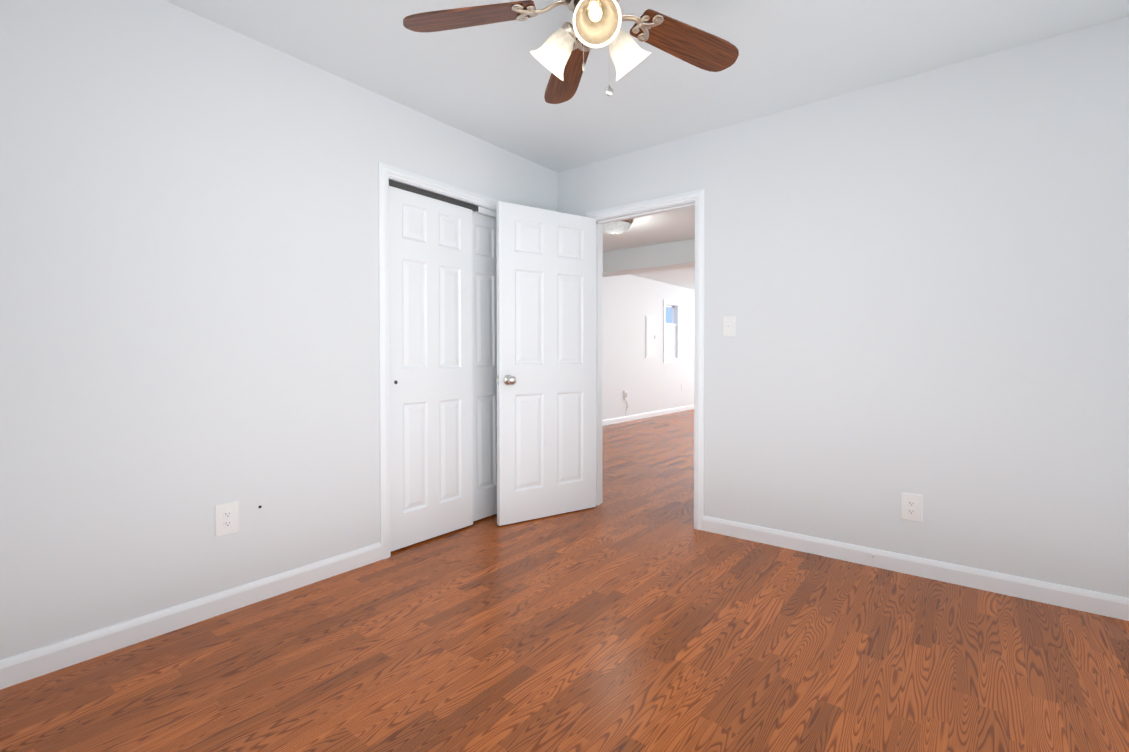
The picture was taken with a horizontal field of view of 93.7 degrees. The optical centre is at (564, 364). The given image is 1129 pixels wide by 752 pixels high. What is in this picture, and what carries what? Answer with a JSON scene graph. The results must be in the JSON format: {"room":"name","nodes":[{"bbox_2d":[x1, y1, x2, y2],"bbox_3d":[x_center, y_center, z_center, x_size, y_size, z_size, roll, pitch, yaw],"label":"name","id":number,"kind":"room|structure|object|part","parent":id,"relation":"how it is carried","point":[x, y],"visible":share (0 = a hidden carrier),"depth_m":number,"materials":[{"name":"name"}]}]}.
{"room":"empty bedroom","nodes":[
{"label":"empty bedroom","id":0,"kind":"room"},
{"bbox_2d":[0,0,557,659],"bbox_3d":[-1.160,-0.191,2.638,0.120,2.440,3.690,1,1,38],"label":"wall","id":1,"kind":"structure","parent":0,"point":[188,284],"depth_m":2.08,"materials":[{"name":"white paint"}]},
{"bbox_2d":[0,542,380,689],"bbox_3d":[-1.559,0.993,2.035,0.013,0.090,1.920,1,1,38],"label":"baseboard","id":2,"kind":"structure","parent":1,"relation":"attached to","point":[22,667],"depth_m":2.05,"materials":[{"name":"white wood"}]},
{"bbox_2d":[215,501,238,536],"bbox_3d":[-1.414,0.645,2.221,0.008,0.135,0.090,1,1,38],"label":"outlet","id":3,"kind":"object","parent":1,"relation":"attached to","point":[227,518],"visible":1,"depth_m":2.22,"materials":[{"name":"white plastic"}]},
{"bbox_2d":[389,186,472,550],"bbox_3d":[-0.776,0.018,3.098,0.033,1.985,0.610,1,1,38],"label":"closet doors","id":4,"kind":"structure","parent":1,"relation":"in","point":[431,344],"depth_m":3.07,"materials":[{"name":"white paint"}]},
{"bbox_2d":[389,179,477,210],"bbox_3d":[-0.612,-0.986,3.327,0.082,0.033,1.204,1,1,38],"label":"trim","id":5,"kind":"structure","parent":1,"relation":"attached to","point":[409,188],"depth_m":3.06,"materials":[{"name":"grey metal"}]},
{"bbox_2d":[378,162,497,559],"bbox_3d":[-0.606,-0.024,3.337,0.138,2.085,1.330,1,1,38],"label":"trim","id":6,"kind":"structure","parent":1,"relation":"attached to","point":[484,204],"depth_m":2.80,"materials":[{"name":"white wood"}]},
{"bbox_2d":[472,211,496,520],"bbox_3d":[-0.452,0.008,3.579,0.033,1.985,0.610,1,2,38],"label":"closet doors","id":7,"kind":"structure","parent":1,"relation":"in","point":[484,366],"depth_m":3.47,"materials":[{"name":"white paint"}]},
{"bbox_2d":[0,409,1128,751],"bbox_3d":[2.005,1.009,5.641,5.640,0.050,12.290,1,1,38],"label":"floor","id":8,"kind":"structure","parent":0,"point":[634,611],"depth_m":1.87,"materials":[{"name":"brown wood"}]},
{"bbox_2d":[165,0,1128,289],"bbox_3d":[2.005,-1.481,5.604,5.640,0.050,12.290,1,1,38],"label":"ceiling","id":9,"kind":"structure","parent":0,"point":[487,82],"depth_m":2.43,"materials":[{"name":"white paint"}]},
{"bbox_2d":[403,0,738,103],"bbox_3d":[0.110,-1.125,1.683,1.190,0.540,1.212,1,1,38],"label":"ceiling fan","id":10,"kind":"object","parent":9,"relation":"hanging from","point":[561,54],"visible":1,"depth_m":1.77,"materials":[{"name":"brown wood"}]},
{"bbox_3d":[-0.021,-1.060,1.778,0.144,0.130,0.144,47,20,19],"label":"lamp shade","id":11,"kind":"part","parent":10,"relation":"part of","materials":[{"name":"white glass"}]},
{"bbox_3d":[0.094,-1.058,1.598,0.144,0.130,0.144,0,-42,-3],"label":"lamp shade","id":12,"kind":"part","parent":10,"relation":"part of","materials":[{"name":"white glass"}]},
{"bbox_3d":[0.196,-1.060,1.781,0.144,0.130,0.144,-47,21,-20],"label":"lamp shade","id":13,"kind":"part","parent":10,"relation":"part of","materials":[{"name":"white glass"}]},
{"bbox_2d":[603,219,632,234],"bbox_3d":[0.512,-1.377,5.317,0.344,0.148,0.344,1,1,38],"label":"light","id":14,"kind":"object","parent":9,"relation":"attached to","point":[619,227],"visible":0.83,"depth_m":5.22,"materials":[{"name":"white glass"}]},
{"bbox_2d":[603,239,694,276],"bbox_3d":[1.628,-1.330,6.261,4.000,0.270,0.320,1,1,38],"label":"beam","id":15,"kind":"structure","parent":9,"relation":"attached to","point":[664,256],"depth_m":6.53,"materials":[{"name":"white paint"}]},
{"bbox_2d":[602,274,694,419],"bbox_3d":[0.963,-0.283,8.774,0.120,2.440,8.600,1,1,38],"label":"wall","id":16,"kind":"structure","parent":0,"point":[630,302],"depth_m":9.12,"materials":[{"name":"white paint"}]},
{"bbox_2d":[623,391,627,409],"bbox_3d":[1.017,0.633,8.732,0.037,0.411,0.128,1,1,38],"label":"outlet","id":17,"kind":"object","parent":16,"relation":"attached to","point":[625,395],"visible":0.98,"depth_m":8.69,"materials":[{"name":"white plastic"}]},
{"bbox_2d":[602,405,693,425],"bbox_3d":[0.978,0.893,8.704,0.013,0.090,8.480,1,1,38],"label":"baseboard","id":18,"kind":"structure","parent":16,"relation":"attached to","point":[661,412],"depth_m":9.23,"materials":[{"name":"white wood"}]},
{"bbox_2d":[645,316,655,357],"bbox_3d":[1.530,-0.492,9.381,0.026,0.740,0.360,1,1,38],"label":"electrical panel","id":19,"kind":"object","parent":16,"relation":"attached to","point":[650,336],"visible":0.93,"depth_m":9.36,"materials":[{"name":"white paint"}]},
{"bbox_2d":[663,300,680,362],"bbox_3d":[1.983,-0.623,10.066,0.175,1.170,0.670,1,1,38],"label":"living room window","id":20,"kind":"structure","parent":16,"relation":"in","point":[671,331],"depth_m":10.16,"materials":[{"name":"white"}]},
{"bbox_2d":[558,16,1128,597],"bbox_3d":[1.333,-0.196,2.957,3.420,2.440,0.120,1,1,38],"label":"wall","id":21,"kind":"structure","parent":0,"point":[918,284],"depth_m":2.54,"materials":[{"name":"white paint"}]},
{"bbox_2d":[585,189,704,529],"bbox_3d":[0.542,-0.033,3.577,0.893,2.095,0.155,1,1,38],"label":"door frame","id":22,"kind":"structure","parent":21,"relation":"attached to","point":[690,199],"depth_m":3.30,"materials":[{"name":"white wood"}]},
{"bbox_2d":[496,201,595,525],"bbox_3d":[-0.102,-0.007,3.536,0.782,2.030,0.179,-1,1,-34],"label":"entry door","id":23,"kind":"structure","parent":22,"relation":"attached to","point":[546,358],"depth_m":3.50,"materials":[{"name":"white paint"}]},
{"bbox_3d":[-0.102,-0.002,3.536,0.782,1.710,0.179,-1,1,-34],"label":"entry door hardware","id":24,"kind":"part","parent":23,"relation":"part of","materials":[{"name":"silver metal"}]},
{"bbox_2d":[723,316,734,336],"bbox_3d":[0.975,-0.229,3.147,0.074,0.120,0.020,1,1,38],"label":"light switch","id":25,"kind":"object","parent":21,"relation":"attached to","point":[728,326],"visible":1,"depth_m":3.15,"materials":[{"name":"white plastic"}]},
{"bbox_2d":[901,492,922,521],"bbox_3d":[1.704,0.700,2.600,0.090,0.135,0.008,1,1,38],"label":"outlet","id":26,"kind":"object","parent":21,"relation":"attached to","point":[911,507],"visible":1,"depth_m":2.60,"materials":[{"name":"white plastic"}]},
{"bbox_2d":[702,515,1128,620],"bbox_3d":[1.688,0.985,2.613,2.117,0.090,0.013,1,1,38],"label":"baseboard","id":27,"kind":"structure","parent":21,"relation":"attached to","point":[1114,606],"depth_m":2.53,"materials":[{"name":"white wood"}]}
]}

